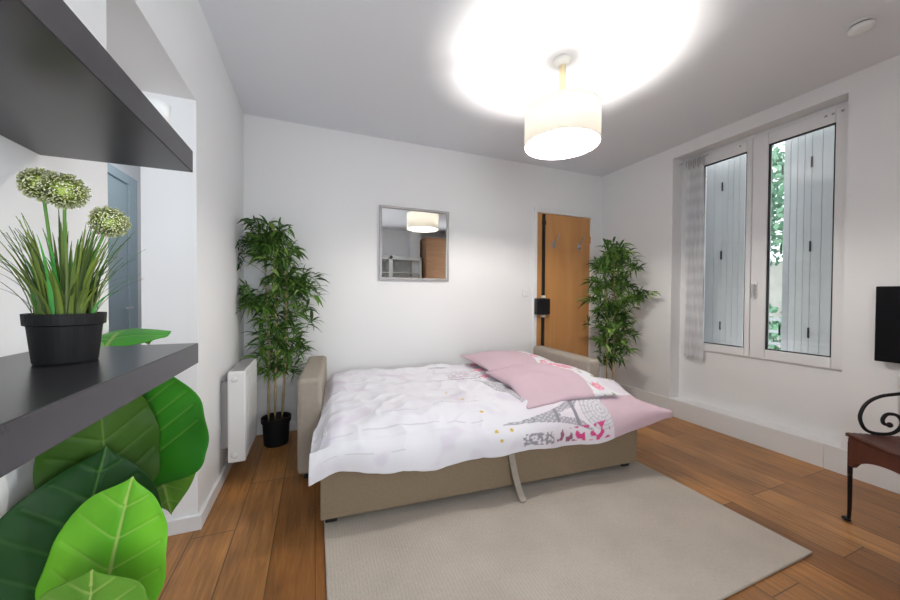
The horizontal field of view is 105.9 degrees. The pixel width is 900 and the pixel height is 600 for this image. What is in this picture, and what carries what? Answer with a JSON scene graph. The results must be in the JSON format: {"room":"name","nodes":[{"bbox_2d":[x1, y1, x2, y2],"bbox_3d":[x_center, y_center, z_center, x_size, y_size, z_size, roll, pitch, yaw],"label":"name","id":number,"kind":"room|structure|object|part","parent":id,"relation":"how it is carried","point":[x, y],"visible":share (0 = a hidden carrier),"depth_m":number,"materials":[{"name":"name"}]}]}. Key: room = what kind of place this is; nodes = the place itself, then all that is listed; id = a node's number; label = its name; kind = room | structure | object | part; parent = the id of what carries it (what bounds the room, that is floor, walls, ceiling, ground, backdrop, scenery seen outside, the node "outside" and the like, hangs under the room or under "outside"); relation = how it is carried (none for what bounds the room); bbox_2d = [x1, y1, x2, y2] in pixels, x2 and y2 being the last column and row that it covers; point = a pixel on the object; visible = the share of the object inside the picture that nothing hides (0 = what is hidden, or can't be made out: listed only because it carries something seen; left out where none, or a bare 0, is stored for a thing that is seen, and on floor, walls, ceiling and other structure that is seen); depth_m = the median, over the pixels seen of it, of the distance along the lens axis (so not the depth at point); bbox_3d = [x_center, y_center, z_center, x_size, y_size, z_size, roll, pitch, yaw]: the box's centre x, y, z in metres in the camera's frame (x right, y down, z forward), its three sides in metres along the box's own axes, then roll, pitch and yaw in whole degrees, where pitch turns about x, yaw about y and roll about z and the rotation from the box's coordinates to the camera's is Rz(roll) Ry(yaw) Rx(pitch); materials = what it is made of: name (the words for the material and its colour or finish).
{"room":"studio apartment","nodes":[
{"label":"studio apartment","id":0,"kind":"room"},
{"bbox_2d":[0,0,243,519],"bbox_3d":[-0.942,-0.155,0.668,0.210,2.539,4.240,0,1,-22],"label":"wall","id":1,"kind":"structure","parent":0,"point":[190,230],"depth_m":1.57,"materials":[{"name":"white paint"}]},
{"bbox_2d":[0,0,192,171],"bbox_3d":[-0.496,-0.312,0.180,0.260,0.050,1.210,0,1,-22],"label":"wall shelf","id":2,"kind":"object","parent":1,"relation":"attached to","point":[62,94],"visible":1,"depth_m":0.50,"materials":[{"name":"grey laminate"}]},
{"bbox_2d":[146,96,170,122],"bbox_3d":[-0.588,-0.367,0.675,0.052,0.046,0.052,0,1,-22],"label":"bowl","id":3,"kind":"object","parent":2,"relation":"on","point":[164,109],"visible":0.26,"depth_m":0.67,"materials":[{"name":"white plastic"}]},
{"bbox_2d":[0,343,197,477],"bbox_3d":[-0.495,0.134,0.188,0.269,0.047,1.210,0,1,-22],"label":"wall shelf","id":4,"kind":"object","parent":1,"relation":"attached to","point":[42,407],"visible":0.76,"depth_m":0.43,"materials":[{"name":"grey laminate"}]},
{"bbox_2d":[0,167,143,365],"bbox_3d":[-0.633,-0.056,0.560,0.206,0.319,0.193,0,1,0],"label":"allium","id":5,"kind":"object","parent":4,"relation":"on","point":[64,326],"visible":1,"depth_m":0.55,"materials":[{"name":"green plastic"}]},
{"bbox_3d":[-0.658,-0.077,0.561,0.025,0.222,0.004,0,1,-22],"label":"flower stem","id":6,"kind":"part","parent":5,"relation":"part of","materials":[{"name":"green"}]},
{"bbox_2d":[20,312,106,365],"bbox_3d":[-0.643,0.063,0.569,0.097,0.082,0.097,0,1,-22],"label":"pot","id":7,"kind":"object","parent":5,"relation":"on","point":[53,338],"depth_m":0.54,"materials":[{"name":"black plastic"}]},
{"bbox_3d":[-0.639,-0.073,0.563,0.006,0.214,0.004,0,1,-22],"label":"flower stem","id":8,"kind":"part","parent":5,"relation":"part of","materials":[{"name":"green"}]},
{"bbox_3d":[-0.607,-0.050,0.578,0.048,0.169,0.004,0,1,-22],"label":"flower stem","id":9,"kind":"part","parent":5,"relation":"part of","materials":[{"name":"green plant"}]},
{"bbox_2d":[166,459,232,535],"bbox_3d":[-0.942,1.079,0.689,0.228,0.071,4.240,0,1,-22],"label":"baseboard","id":10,"kind":"structure","parent":1,"relation":"attached to","point":[185,524],"depth_m":1.63,"materials":[{"name":"white paint"}]},
{"bbox_2d":[221,359,256,462],"bbox_3d":[-1.357,0.688,2.193,0.144,0.544,0.426,0,1,-22],"label":"radiator","id":11,"kind":"object","parent":1,"relation":"attached to","point":[239,393],"visible":1,"depth_m":2.03,"materials":[{"name":"white metal"}]},
{"bbox_2d":[231,359,253,370],"bbox_3d":[-1.335,0.419,2.196,0.070,0.006,0.372,0,1,-22],"label":"grille","id":12,"kind":"object","parent":11,"relation":"attached to","point":[246,364],"depth_m":2.17,"materials":[{"name":"silver metal"}]},
{"bbox_2d":[110,163,141,344],"bbox_3d":[-2.033,-0.179,1.827,0.965,2.539,3.900,0,1,-22],"label":"wall","id":13,"kind":"structure","parent":0,"point":[134,172],"depth_m":3.30,"materials":[{"name":"white paint"}]},
{"bbox_2d":[107,163,137,344],"bbox_3d":[-2.725,-0.016,2.669,0.099,2.180,1.130,0,1,-22],"label":"door","id":14,"kind":"structure","parent":13,"relation":"in","point":[122,188],"depth_m":2.98,"materials":[{"name":"blue paint"}]},
{"bbox_3d":[-2.726,0.000,2.642,0.009,1.750,0.720,0,1,-22],"label":"panel","id":15,"kind":"part","parent":14,"relation":"part of","materials":[{"name":"blue paint"}]},
{"bbox_2d":[243,114,601,425],"bbox_3d":[0.097,-0.188,3.434,4.179,2.539,0.140,0,1,-22],"label":"wall","id":16,"kind":"structure","parent":0,"point":[331,185],"depth_m":3.11,"materials":[{"name":"white paint"}]},
{"bbox_2d":[257,421,296,434],"bbox_3d":[0.075,1.047,3.363,3.669,0.071,0.015,0,1,-22],"label":"baseboard","id":17,"kind":"structure","parent":16,"relation":"attached to","point":[293,425],"depth_m":2.80,"materials":[{"name":"white paint"}]},
{"bbox_2d":[379,205,448,280],"bbox_3d":[-0.324,-0.517,3.171,0.668,0.668,0.026,0,1,-22],"label":"wall mirror","id":18,"kind":"object","parent":16,"relation":"attached to","point":[413,242],"visible":1,"depth_m":3.16,"materials":[{"name":"silver metal"}]},
{"bbox_2d":[532,207,593,357],"bbox_3d":[1.281,0.043,3.813,0.818,2.082,0.115,0,1,-22],"label":"door","id":19,"kind":"structure","parent":16,"relation":"in","point":[563,240],"depth_m":3.81,"materials":[{"name":"orange wood"}]},
{"bbox_3d":[1.016,0.059,3.708,0.030,1.990,0.025,0,1,-22],"label":"lock rod","id":20,"kind":"part","parent":19,"relation":"part of","materials":[{"name":"black plastic"}]},
{"bbox_2d":[157,416,899,599],"bbox_3d":[0.302,1.157,1.780,5.074,0.100,5.750,0,1,-22],"label":"floor","id":21,"kind":"structure","parent":0,"point":[262,537],"depth_m":1.70,"materials":[{"name":"brown wood"}]},
{"bbox_2d":[0,328,208,599],"bbox_3d":[-0.740,0.598,0.792,0.301,1.032,0.802,0,1,-29],"label":"leaf plant","id":22,"kind":"object","parent":21,"relation":"on","point":[93,524],"visible":0.82,"depth_m":0.64,"materials":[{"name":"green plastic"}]},
{"bbox_2d":[235,215,329,447],"bbox_3d":[-1.227,0.228,2.553,0.637,1.716,0.477,0,1,-22],"label":"bamboo","id":23,"kind":"object","parent":21,"relation":"on","point":[275,426],"visible":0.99,"depth_m":2.52,"materials":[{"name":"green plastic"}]},
{"bbox_2d":[261,412,290,447],"bbox_3d":[-1.315,0.982,2.572,0.206,0.205,0.206,0,1,-22],"label":"pot","id":24,"kind":"object","parent":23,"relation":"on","point":[275,428],"depth_m":2.51,"materials":[{"name":"black plastic"}]},
{"bbox_2d":[297,346,636,522],"bbox_3d":[0.110,0.783,2.472,2.220,0.625,1.404,0,1,-18],"label":"bed","id":25,"kind":"object","parent":21,"relation":"on","point":[342,494],"visible":0.42,"depth_m":1.93,"materials":[{"name":"beige fabric"}]},
{"bbox_3d":[-0.969,0.754,2.426,0.140,0.580,0.820,0,1,-18],"label":"armrest","id":26,"kind":"part","parent":25,"relation":"part of","materials":[{"name":"beige fabric"}]},
{"bbox_3d":[0.099,0.734,2.528,1.930,0.178,1.230,0,1,-18],"label":"mattress","id":27,"kind":"part","parent":25,"relation":"part of","materials":[{"name":"white fabric"}]},
{"bbox_2d":[308,363,672,485],"bbox_3d":[0.176,0.706,2.502,2.167,0.299,1.464,0,1,-18],"label":"duvet","id":28,"kind":"object","parent":25,"relation":"on","point":[432,417],"visible":0.76,"depth_m":1.93,"materials":[{"name":"fabric"}]},
{"bbox_2d":[461,351,554,370],"bbox_3d":[0.507,0.525,3.023,0.670,0.113,0.600,0,1,-20],"label":"pillow","id":29,"kind":"object","parent":28,"relation":"on","point":[488,360],"visible":0.85,"depth_m":2.87,"materials":[{"name":"fabric"}]},
{"bbox_2d":[484,363,619,408],"bbox_3d":[0.681,0.562,2.420,0.670,0.175,0.670,0,1,-17],"label":"pillow","id":30,"kind":"object","parent":28,"relation":"on","point":[540,384],"visible":0.96,"depth_m":2.23,"materials":[{"name":"fabric"}]},
{"bbox_3d":[1.016,0.758,3.075,0.122,0.580,0.820,0,1,-18],"label":"armrest","id":31,"kind":"part","parent":25,"relation":"part of","materials":[{"name":"beige fabric"}]},
{"bbox_2d":[324,461,811,599],"bbox_3d":[0.463,1.104,1.646,1.995,0.012,1.116,0,1,-22],"label":"area rug","id":32,"kind":"object","parent":21,"relation":"on","point":[633,531],"visible":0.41,"depth_m":1.52,"materials":[{"name":"beige carpet"}]},
{"bbox_2d":[576,236,661,379],"bbox_3d":[1.605,0.229,3.349,0.750,1.728,0.558,0,1,-22],"label":"bamboo","id":33,"kind":"object","parent":21,"relation":"on","point":[608,267],"visible":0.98,"depth_m":3.30,"materials":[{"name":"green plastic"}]},
{"bbox_2d":[841,392,899,520],"bbox_3d":[2.110,0.767,1.391,0.528,0.712,0.639,1,1,12],"label":"chair","id":34,"kind":"object","parent":21,"relation":"on","point":[882,449],"visible":1,"depth_m":1.60,"materials":[{"name":"metal"}]},
{"bbox_3d":[1.971,0.891,1.676,0.120,0.441,0.019,0,1,-41],"label":"leg","id":35,"kind":"part","parent":34,"relation":"part of","materials":[{"name":"black metal"}]},
{"bbox_3d":[2.110,0.663,1.383,0.476,0.030,0.457,1,1,12],"label":"seat","id":36,"kind":"part","parent":34,"relation":"part of","materials":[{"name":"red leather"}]},
{"bbox_2d":[198,0,899,176],"bbox_3d":[0.254,-1.483,1.770,5.174,0.100,5.850,0,1,-22],"label":"ceiling","id":37,"kind":"structure","parent":0,"point":[464,76],"depth_m":2.03,"materials":[{"name":"white paint"}]},
{"bbox_2d":[524,54,601,159],"bbox_3d":[0.670,-1.179,2.031,0.436,0.509,0.436,0,1,-22],"label":"pendant lamp","id":38,"kind":"object","parent":37,"relation":"hanging from","point":[562,123],"visible":1,"depth_m":1.92,"materials":[{"name":"white fabric"}]},
{"bbox_3d":[0.669,-1.003,2.034,0.048,0.072,0.048,0,1,-22],"label":"light bulb","id":39,"kind":"part","parent":38,"relation":"part of","materials":[{"name":"white glass"}]},
{"bbox_3d":[0.669,-1.030,2.033,0.434,0.206,0.434,0,1,-22],"label":"lamp shade","id":40,"kind":"part","parent":38,"relation":"part of","materials":[{"name":"white fabric"}]},
{"bbox_2d":[847,15,875,35],"bbox_3d":[2.108,-1.399,1.742,0.096,0.044,0.096,0,1,-22],"label":"smoke detector","id":41,"kind":"object","parent":37,"relation":"attached to","point":[860,26],"visible":1,"depth_m":1.72,"materials":[{"name":"white plastic"}]},
{"bbox_2d":[600,55,899,449],"bbox_3d":[2.706,-0.152,2.113,0.300,2.539,4.240,0,1,-22],"label":"wall","id":42,"kind":"structure","parent":0,"point":[642,200],"depth_m":2.50,"materials":[{"name":"white paint"}]},
{"bbox_2d":[704,154,745,346],"bbox_3d":[2.528,-0.430,3.208,0.056,1.860,0.447,0,1,-25],"label":"window shutter","id":43,"kind":"object","parent":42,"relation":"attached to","point":[726,180],"visible":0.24,"depth_m":3.16,"materials":[{"name":"grey paint"}]},
{"bbox_2d":[618,383,899,493],"bbox_3d":[2.553,1.036,2.072,0.014,0.162,4.240,0,1,-22],"label":"baseboard","id":44,"kind":"structure","parent":42,"relation":"attached to","point":[823,455],"depth_m":2.48,"materials":[{"name":"white paint"}]},
{"bbox_2d":[680,101,847,371],"bbox_3d":[2.436,-0.427,2.744,0.130,1.800,1.136,0,1,-22],"label":"window","id":45,"kind":"structure","parent":42,"relation":"in","point":[758,147],"depth_m":2.65,"materials":[{"name":"white plastic"}]},
{"bbox_2d":[679,154,707,359],"bbox_3d":[2.222,-0.382,3.130,0.039,1.847,0.255,0,1,-22],"label":"sheer curtain","id":46,"kind":"object","parent":45,"relation":"hanging from","point":[695,206],"visible":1,"depth_m":3.10,"materials":[{"name":"white fabric"}]},
{"bbox_2d":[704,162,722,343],"bbox_3d":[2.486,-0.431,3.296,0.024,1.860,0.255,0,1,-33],"label":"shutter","id":47,"kind":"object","parent":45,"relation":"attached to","point":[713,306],"depth_m":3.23,"materials":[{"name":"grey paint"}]},
{"bbox_3d":[2.357,-0.422,2.963,0.060,1.760,0.474,0,1,-22],"label":"sash","id":48,"kind":"part","parent":45,"relation":"part of","materials":[{"name":"white"}]},
{"bbox_3d":[2.402,-0.073,2.692,0.030,0.110,0.020,0,1,-22],"label":"handle lever","id":49,"kind":"part","parent":45,"relation":"part of","materials":[{"name":"silver metal"}]},
{"bbox_3d":[2.422,-0.103,2.699,0.012,0.080,0.028,0,1,-22],"label":"handle","id":50,"kind":"part","parent":45,"relation":"part of","materials":[{"name":"white plastic"}]},
{"bbox_3d":[2.544,-0.414,2.490,0.060,1.760,0.534,0,1,-22],"label":"sash","id":51,"kind":"part","parent":45,"relation":"part of","materials":[{"name":"white plastic"}]},
{"bbox_2d":[778,125,834,355],"bbox_3d":[2.765,-0.419,2.564,0.036,1.860,0.426,0,1,-19],"label":"window shutter","id":52,"kind":"object","parent":45,"relation":"attached to","point":[808,172],"visible":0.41,"depth_m":2.60,"materials":[{"name":"grey paint"}]},
{"bbox_2d":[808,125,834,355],"bbox_3d":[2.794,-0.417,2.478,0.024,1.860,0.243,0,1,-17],"label":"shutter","id":53,"kind":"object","parent":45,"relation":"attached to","point":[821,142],"depth_m":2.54,"materials":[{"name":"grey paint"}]},
{"bbox_2d":[874,286,899,426],"bbox_3d":[2.725,0.348,1.564,0.069,0.842,0.990,0,1,-22],"label":"television","id":54,"kind":"object","parent":42,"relation":"attached to","point":[887,312],"visible":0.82,"depth_m":1.96,"materials":[{"name":"black plastic"}]},
{"bbox_3d":[2.706,0.147,1.553,0.025,0.440,0.990,0,1,-22],"label":"screen panel","id":55,"kind":"part","parent":54,"relation":"part of","materials":[{"name":"black glass"}]},
{"label":"outside","id":56,"kind":"structure","parent":0,"visible":0},
{"bbox_3d":[5.401,1.407,7.542,8.400,0.100,14.000,0,1,-22],"label":"ground","id":57,"kind":"structure","parent":56,"visible":0},
{"bbox_2d":[769,318,780,345],"bbox_3d":[4.338,0.732,5.340,0.050,1.300,2.510,0,1,-22],"label":"railing","id":58,"kind":"object","parent":57,"relation":"on","point":[770,319],"visible":0.02,"depth_m":4.76,"materials":[{"name":"grey metal"}]},
{"bbox_3d":[4.343,0.262,5.328,0.040,0.040,2.500,0,1,-22],"label":"rail","id":59,"kind":"part","parent":58,"relation":"part of","materials":[{"name":"grey metal"}]},
{"bbox_3d":[4.342,0.432,5.331,0.040,0.040,2.500,0,1,-22],"label":"rail","id":60,"kind":"part","parent":58,"relation":"part of","materials":[{"name":"grey metal"}]},
{"bbox_3d":[4.341,0.602,5.333,0.040,0.040,2.500,0,1,-22],"label":"rail","id":61,"kind":"part","parent":58,"relation":"part of","materials":[{"name":"grey metal"}]},
{"bbox_2d":[769,303,781,349],"bbox_3d":[5.095,0.656,5.898,1.043,1.444,1.634,0,1,-22],"label":"shrub","id":62,"kind":"object","parent":57,"relation":"on","point":[772,309],"visible":0.04,"depth_m":5.43,"materials":[{"name":"green plant"}]},
{"bbox_2d":[769,261,782,347],"bbox_3d":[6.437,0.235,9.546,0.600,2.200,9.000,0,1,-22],"label":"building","id":63,"kind":"structure","parent":57,"relation":"on","point":[775,300],"depth_m":7.29,"materials":[{"name":"white"}]},
{"bbox_2d":[770,144,784,266],"bbox_3d":[5.636,-0.779,6.426,2.628,4.318,2.710,0,1,-22],"label":"street tree","id":64,"kind":"object","parent":57,"relation":"on","point":[777,158],"visible":0.03,"depth_m":5.82,"materials":[{"name":"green plant"}]}
]}

